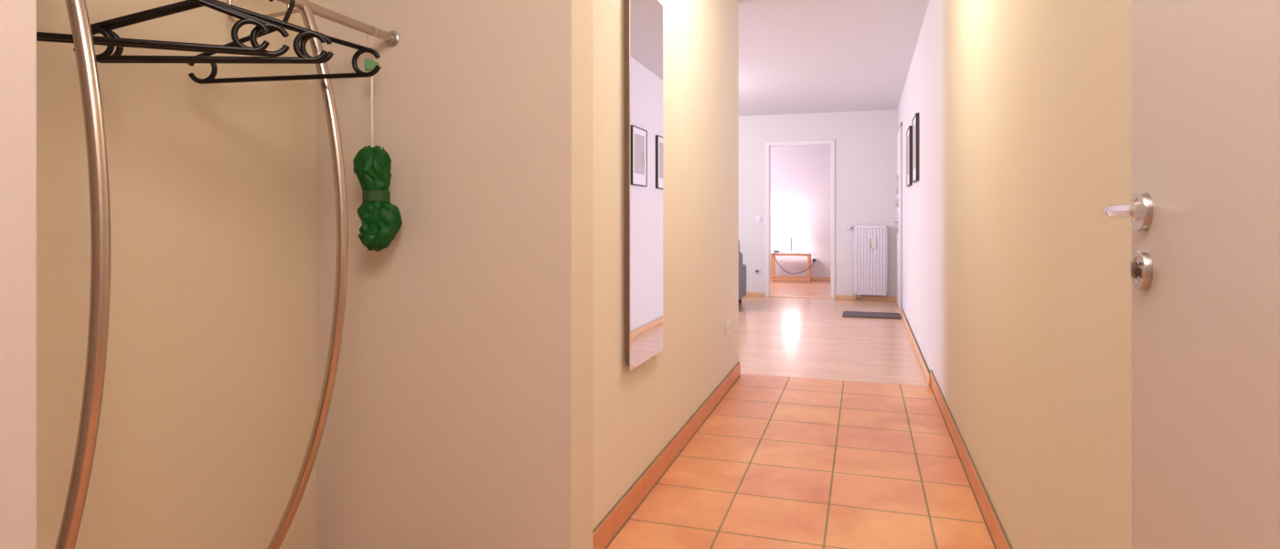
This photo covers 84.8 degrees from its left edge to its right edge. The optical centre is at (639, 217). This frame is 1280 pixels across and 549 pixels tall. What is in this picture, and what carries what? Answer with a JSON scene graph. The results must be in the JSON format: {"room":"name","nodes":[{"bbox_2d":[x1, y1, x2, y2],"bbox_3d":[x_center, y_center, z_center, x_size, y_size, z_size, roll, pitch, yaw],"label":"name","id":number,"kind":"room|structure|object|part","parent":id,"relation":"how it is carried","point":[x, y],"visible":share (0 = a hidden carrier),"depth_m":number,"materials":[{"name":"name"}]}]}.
{"room":"apartment entrance hallway","nodes":[
{"label":"apartment entrance hallway","id":0,"kind":"room"},
{"bbox_2d":[0,0,36,548],"bbox_3d":[-1.369,-0.260,-0.156,0.986,2.600,2.072,0,0,18],"label":"wall","id":1,"kind":"structure","parent":0,"point":[17,17],"depth_m":0.67,"materials":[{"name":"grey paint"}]},
{"bbox_2d":[36,0,316,548],"bbox_3d":[-1.294,-0.260,1.504,0.122,2.600,1.482,0,0,18],"label":"wall","id":2,"kind":"structure","parent":0,"point":[208,410],"depth_m":1.75,"materials":[{"name":"paint"}]},
{"bbox_2d":[316,0,571,548],"bbox_3d":[-0.672,-0.260,2.119,1.034,2.600,0.068,0,0,18],"label":"wall","id":3,"kind":"structure","parent":0,"point":[448,424],"depth_m":2.04,"materials":[{"name":"paint"}]},
{"bbox_2d":[571,0,738,548],"bbox_3d":[0.196,-0.260,3.292,0.093,2.600,2.828,0,0,18],"label":"wall","id":4,"kind":"structure","parent":0,"point":[637,411],"depth_m":2.77,"materials":[{"name":"paint"}]},
{"bbox_2d":[624,0,662,371],"bbox_3d":[0.016,-0.158,2.588,0.028,1.361,0.414,0,0,18],"label":"wall mirror","id":5,"kind":"object","parent":4,"relation":"attached to","point":[643,18],"visible":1,"depth_m":2.51,"materials":[{"name":"silver glass"}]},
{"bbox_2d":[593,361,740,548],"bbox_3d":[0.255,0.994,3.359,0.015,0.092,2.659,0,0,18],"label":"baseboard","id":6,"kind":"structure","parent":4,"relation":"attached to","point":[604,532],"depth_m":2.74,"materials":[{"name":"tile"}]},
{"bbox_2d":[725,319,731,335],"bbox_3d":[0.538,0.665,4.252,0.012,0.080,0.160,0,0,18],"label":"wall socket","id":7,"kind":"object","parent":4,"relation":"attached to","point":[728,325],"visible":1,"depth_m":4.22,"materials":[{"name":"beige plastic"}]},
{"bbox_2d":[736,0,777,3],"bbox_3d":[-0.244,-1.485,1.657,2.530,0.150,6.210,0,0,18],"label":"ceiling","id":8,"kind":"structure","parent":0,"point":[738,1],"depth_m":4.57,"materials":[{"name":"white paint"}]},
{"bbox_2d":[770,144,830,277],"bbox_3d":[2.941,-0.260,11.720,4.700,2.600,0.120,0,0,18],"label":"wall","id":9,"kind":"structure","parent":0,"point":[800,176],"depth_m":11.73,"materials":[{"name":"white paint"}]},
{"bbox_2d":[775,275,830,280],"bbox_3d":[2.492,1.010,11.793,3.400,0.060,0.013,0,0,18],"label":"baseboard","id":10,"kind":"structure","parent":9,"relation":"attached to","point":[812,277],"depth_m":11.64,"materials":[{"name":"brown wood"}]},
{"bbox_2d":[607,279,994,548],"bbox_3d":[-0.073,1.100,5.543,6.700,0.120,13.720,0,0,18],"label":"floor","id":11,"kind":"structure","parent":0,"point":[780,462],"depth_m":3.10,"materials":[{"name":"tile"}]},
{"bbox_2d":[54,0,399,548],"bbox_3d":[-0.996,0.056,1.500,0.378,1.985,1.318,0,0,18],"label":"coat rack","id":12,"kind":"object","parent":11,"relation":"on","point":[100,208],"visible":0.98,"depth_m":1.19,"materials":[{"name":"silver metal"}]},
{"bbox_2d":[36,0,269,53],"bbox_3d":[-0.978,-0.443,1.352,0.468,0.234,0.012,0,0,-29],"label":"hanger","id":13,"kind":"object","parent":12,"relation":"hanging from","point":[240,47],"visible":0.66,"depth_m":1.41,"materials":[{"name":"black plastic"}]},
{"bbox_2d":[36,0,289,56],"bbox_3d":[-0.969,-0.443,1.380,0.501,0.234,0.012,0,0,-29],"label":"hanger","id":14,"kind":"object","parent":12,"relation":"hanging from","point":[255,31],"visible":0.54,"depth_m":1.46,"materials":[{"name":"black plastic"}]},
{"bbox_2d":[73,0,327,62],"bbox_3d":[-0.924,-0.438,1.500,0.468,0.243,0.012,0,0,-24],"label":"hanger","id":15,"kind":"object","parent":12,"relation":"hanging from","point":[105,56],"visible":0.76,"depth_m":1.49,"materials":[{"name":"black plastic"}]},
{"bbox_2d":[91,3,333,63],"bbox_3d":[-0.918,-0.438,1.517,0.468,0.245,0.012,0,0,-26],"label":"hanger","id":16,"kind":"object","parent":12,"relation":"hanging from","point":[119,50],"visible":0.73,"depth_m":1.48,"materials":[{"name":"black plastic"}]},
{"bbox_2d":[188,0,380,84],"bbox_3d":[-0.864,-0.442,1.703,0.468,0.235,0.013,0,0,0],"label":"hanger","id":17,"kind":"object","parent":12,"relation":"hanging from","point":[358,73],"visible":0.84,"depth_m":1.70,"materials":[{"name":"black plastic"}]},
{"bbox_3d":[-0.865,-0.402,1.703,0.424,0.139,0.012,-2,0,0],"label":"shoulder frame","id":18,"kind":"part","parent":17,"relation":"part of","materials":[{"name":"black plastic"}]},
{"bbox_3d":[-0.941,-0.537,1.482,0.026,0.026,1.318,0,0,18],"label":"rail","id":19,"kind":"part","parent":12,"relation":"part of","materials":[{"name":"silver metal"}]},
{"bbox_2d":[352,25,402,251],"bbox_3d":[-0.756,-0.227,2.022,0.114,0.650,0.108,0,0,18],"label":"hanging decoration","id":20,"kind":"object","parent":12,"relation":"hanging from","point":[381,221],"visible":1,"depth_m":1.99,"materials":[{"name":"green plastic"}]},
{"bbox_3d":[-0.771,-0.438,2.017,0.038,0.031,0.023,0,0,-21],"label":"handle","id":21,"kind":"part","parent":20,"relation":"part of","materials":[{"name":"green plastic"}]},
{"bbox_3d":[-0.771,-0.502,2.017,0.032,0.100,0.002,0,0,18],"label":"wrist cord","id":22,"kind":"part","parent":20,"relation":"part of","materials":[{"name":"white fabric"}]},
{"bbox_2d":[738,240,746,302],"bbox_3d":[0.279,0.644,8.464,1.860,0.808,1.020,0,0,18],"label":"sofa","id":23,"kind":"object","parent":11,"relation":"on","point":[741,267],"visible":0.12,"depth_m":8.32,"materials":[{"name":"grey fabric"}]},
{"bbox_3d":[1.092,0.770,8.216,0.160,0.400,1.000,0,0,18],"label":"armrest","id":24,"kind":"part","parent":23,"relation":"part of","materials":[{"name":"grey fabric"}]},
{"bbox_2d":[770,251,811,282],"bbox_3d":[2.475,0.802,11.491,0.630,0.475,0.370,0,0,18],"label":"side table","id":25,"kind":"object","parent":11,"relation":"on","point":[797,253],"visible":0.96,"depth_m":11.37,"materials":[{"name":"brown wood"}]},
{"bbox_3d":[2.146,0.812,11.424,0.034,0.455,0.034,0,0,18],"label":"leg","id":26,"kind":"part","parent":25,"relation":"part of","materials":[{"name":"brown wood"}]},
{"bbox_3d":[2.245,0.812,11.735,0.034,0.455,0.034,0,0,18],"label":"leg","id":27,"kind":"part","parent":25,"relation":"part of","materials":[{"name":"brown wood"}]},
{"bbox_3d":[2.425,0.600,11.335,0.552,0.030,0.027,0,0,18],"label":"rail","id":28,"kind":"part","parent":25,"relation":"part of","materials":[{"name":"brown wood"}]},
{"bbox_3d":[2.425,0.995,11.335,0.552,0.030,0.027,0,0,18],"label":"rail","id":29,"kind":"part","parent":25,"relation":"part of","materials":[{"name":"brown wood"}]},
{"bbox_2d":[781,221,800,252],"bbox_3d":[2.467,0.315,11.451,0.300,0.500,0.300,0,0,18],"label":"table lamp","id":30,"kind":"object","parent":25,"relation":"on","point":[791,229],"visible":1,"depth_m":11.35,"materials":[{"name":"white fabric"}]},
{"bbox_3d":[2.467,0.188,11.451,0.300,0.245,0.300,0,0,18],"label":"lamp shade","id":31,"kind":"part","parent":30,"relation":"part of","materials":[{"name":"white fabric"}]},
{"bbox_2d":[773,250,816,274],"bbox_3d":[2.546,0.722,11.515,0.640,0.371,0.508,0,0,18],"label":"cable","id":32,"kind":"object","parent":30,"relation":"attached to","point":[814,259],"visible":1,"depth_m":11.36,"materials":[{"name":"grey plastic"}]},
{"bbox_3d":[2.524,0.995,11.646,0.552,0.030,0.027,0,0,18],"label":"rail","id":33,"kind":"part","parent":25,"relation":"part of","materials":[{"name":"brown wood"}]},
{"bbox_3d":[2.705,0.812,11.246,0.034,0.455,0.034,0,0,18],"label":"leg","id":34,"kind":"part","parent":25,"relation":"part of","materials":[{"name":"brown wood"}]},
{"bbox_2d":[842,310,901,319],"bbox_3d":[2.457,1.031,7.453,0.584,0.018,0.379,0,0,18],"label":"doormat","id":35,"kind":"object","parent":11,"relation":"on","point":[848,314],"visible":1,"depth_m":7.36,"materials":[{"name":"grey fabric"}]},
{"bbox_2d":[738,109,897,296],"bbox_3d":[1.170,-0.260,9.450,6.700,2.600,0.120,0,0,18],"label":"wall","id":36,"kind":"structure","parent":0,"point":[865,141],"depth_m":8.95,"materials":[{"name":"white paint"}]},
{"bbox_2d":[745,291,765,296],"bbox_3d":[-0.101,1.012,9.785,3.675,0.055,0.013,0,0,18],"label":"baseboard","id":37,"kind":"structure","parent":36,"relation":"attached to","point":[748,293],"depth_m":9.26,"materials":[{"name":"brown wood"}]},
{"bbox_2d":[754,267,759,274],"bbox_3d":[1.545,0.705,9.261,0.080,0.080,0.012,0,0,18],"label":"wall socket","id":38,"kind":"object","parent":36,"relation":"attached to","point":[756,270],"visible":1,"depth_m":9.26,"materials":[{"name":"white plastic"}]},
{"bbox_2d":[755,215,761,222],"bbox_3d":[1.564,0.020,9.255,0.080,0.080,0.013,0,0,18],"label":"light switch","id":39,"kind":"object","parent":36,"relation":"attached to","point":[758,218],"visible":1,"depth_m":9.25,"materials":[{"name":"white plastic"}]},
{"bbox_2d":[765,139,834,298],"bbox_3d":[2.089,0.021,9.158,0.882,2.037,0.150,0,0,18],"label":"door frame","id":40,"kind":"structure","parent":36,"relation":"in","point":[768,144],"depth_m":9.14,"materials":[{"name":"white paint"}]},
{"bbox_2d":[834,294,896,300],"bbox_3d":[2.848,1.012,8.846,0.755,0.055,0.013,0,0,18],"label":"baseboard","id":41,"kind":"structure","parent":36,"relation":"attached to","point":[837,296],"depth_m":8.84,"materials":[{"name":"brown wood"}]},
{"bbox_2d":[845,225,887,298],"bbox_3d":[2.840,0.560,8.799,0.494,0.925,0.117,0,0,18],"label":"radiator","id":42,"kind":"object","parent":36,"relation":"attached to","point":[870,242],"visible":1,"depth_m":8.74,"materials":[{"name":"white metal"}]},
{"bbox_2d":[738,0,929,116],"bbox_3d":[0.868,-1.437,8.502,6.700,0.249,7.510,0,0,18],"label":"ceiling","id":43,"kind":"structure","parent":0,"point":[795,56],"depth_m":5.92,"materials":[{"name":"white paint"}]},
{"bbox_2d":[902,0,1131,548],"bbox_3d":[1.448,-0.260,3.002,0.120,2.600,9.800,0,0,18],"label":"wall","id":44,"kind":"structure","parent":0,"point":[1017,291],"depth_m":1.82,"materials":[{"name":"paint"}]},
{"bbox_2d":[892,121,902,309],"bbox_3d":[2.978,-0.005,8.109,0.101,2.090,0.860,0,0,18],"label":"door","id":45,"kind":"structure","parent":44,"relation":"in","point":[899,177],"depth_m":7.95,"materials":[{"name":"grey wood"}]},
{"bbox_3d":[3.001,-0.005,8.101,0.012,2.090,0.860,0,0,18],"label":"frame","id":46,"kind":"part","parent":45,"relation":"part of","materials":[{"name":"grey wood"}]},
{"bbox_2d":[898,94,902,127],"bbox_3d":[3.064,-1.290,8.081,0.120,0.540,0.860,0,0,18],"label":"lintel","id":47,"kind":"object","parent":44,"relation":"attached to","point":[901,101],"visible":0.14,"depth_m":7.95,"materials":[{"name":"white paint"}]},
{"bbox_2d":[906,125,912,186],"bbox_3d":[2.422,-0.543,6.303,0.026,0.515,0.420,0,0,18],"label":"picture frame","id":48,"kind":"object","parent":44,"relation":"attached to","point":[910,129],"visible":0.94,"depth_m":6.11,"materials":[{"name":"grey wood"}]},
{"bbox_2d":[907,133,909,174],"bbox_3d":[2.414,-0.565,6.305,0.002,0.348,0.296,0,0,18],"label":"print","id":49,"kind":"object","parent":48,"relation":"attached to","point":[908,133],"depth_m":6.27},
{"bbox_2d":[912,112,919,182],"bbox_3d":[2.185,-0.543,5.559,0.026,0.515,0.420,0,0,18],"label":"picture frame","id":50,"kind":"object","parent":44,"relation":"attached to","point":[916,119],"visible":1,"depth_m":5.37,"materials":[{"name":"grey wood"}]},
{"bbox_2d":[913,122,916,169],"bbox_3d":[2.178,-0.565,5.561,0.002,0.348,0.296,0,0,18],"label":"print","id":51,"kind":"object","parent":50,"relation":"attached to","point":[914,123],"depth_m":5.53},
{"bbox_2d":[899,307,1013,548],"bbox_3d":[1.817,0.994,4.397,0.024,0.092,6.878,0,0,18],"label":"baseboard","id":52,"kind":"structure","parent":44,"relation":"attached to","point":[998,536],"depth_m":2.78,"materials":[{"name":"tile"}]},
{"bbox_2d":[1102,0,1279,548],"bbox_3d":[0.567,0.006,0.600,0.095,2.052,0.860,0,0,18],"label":"door","id":53,"kind":"structure","parent":44,"relation":"in","point":[1203,210],"depth_m":0.79,"materials":[{"name":"beige paint"}]},
{"bbox_3d":[0.644,-0.009,0.917,0.049,0.025,0.128,0,0,18],"label":"lever","id":54,"kind":"part","parent":53,"relation":"part of","materials":[{"name":"silver metal"}]},
{"bbox_3d":[0.678,0.071,0.960,0.010,0.023,0.017,0,0,18],"label":"turn knob","id":55,"kind":"part","parent":53,"relation":"part of","materials":[{"name":"silver metal"}]},
{"bbox_3d":[0.685,-0.009,0.958,0.010,0.053,0.053,0,0,18],"label":"handle","id":56,"kind":"part","parent":53,"relation":"part of","materials":[{"name":"silver metal"}]}
]}

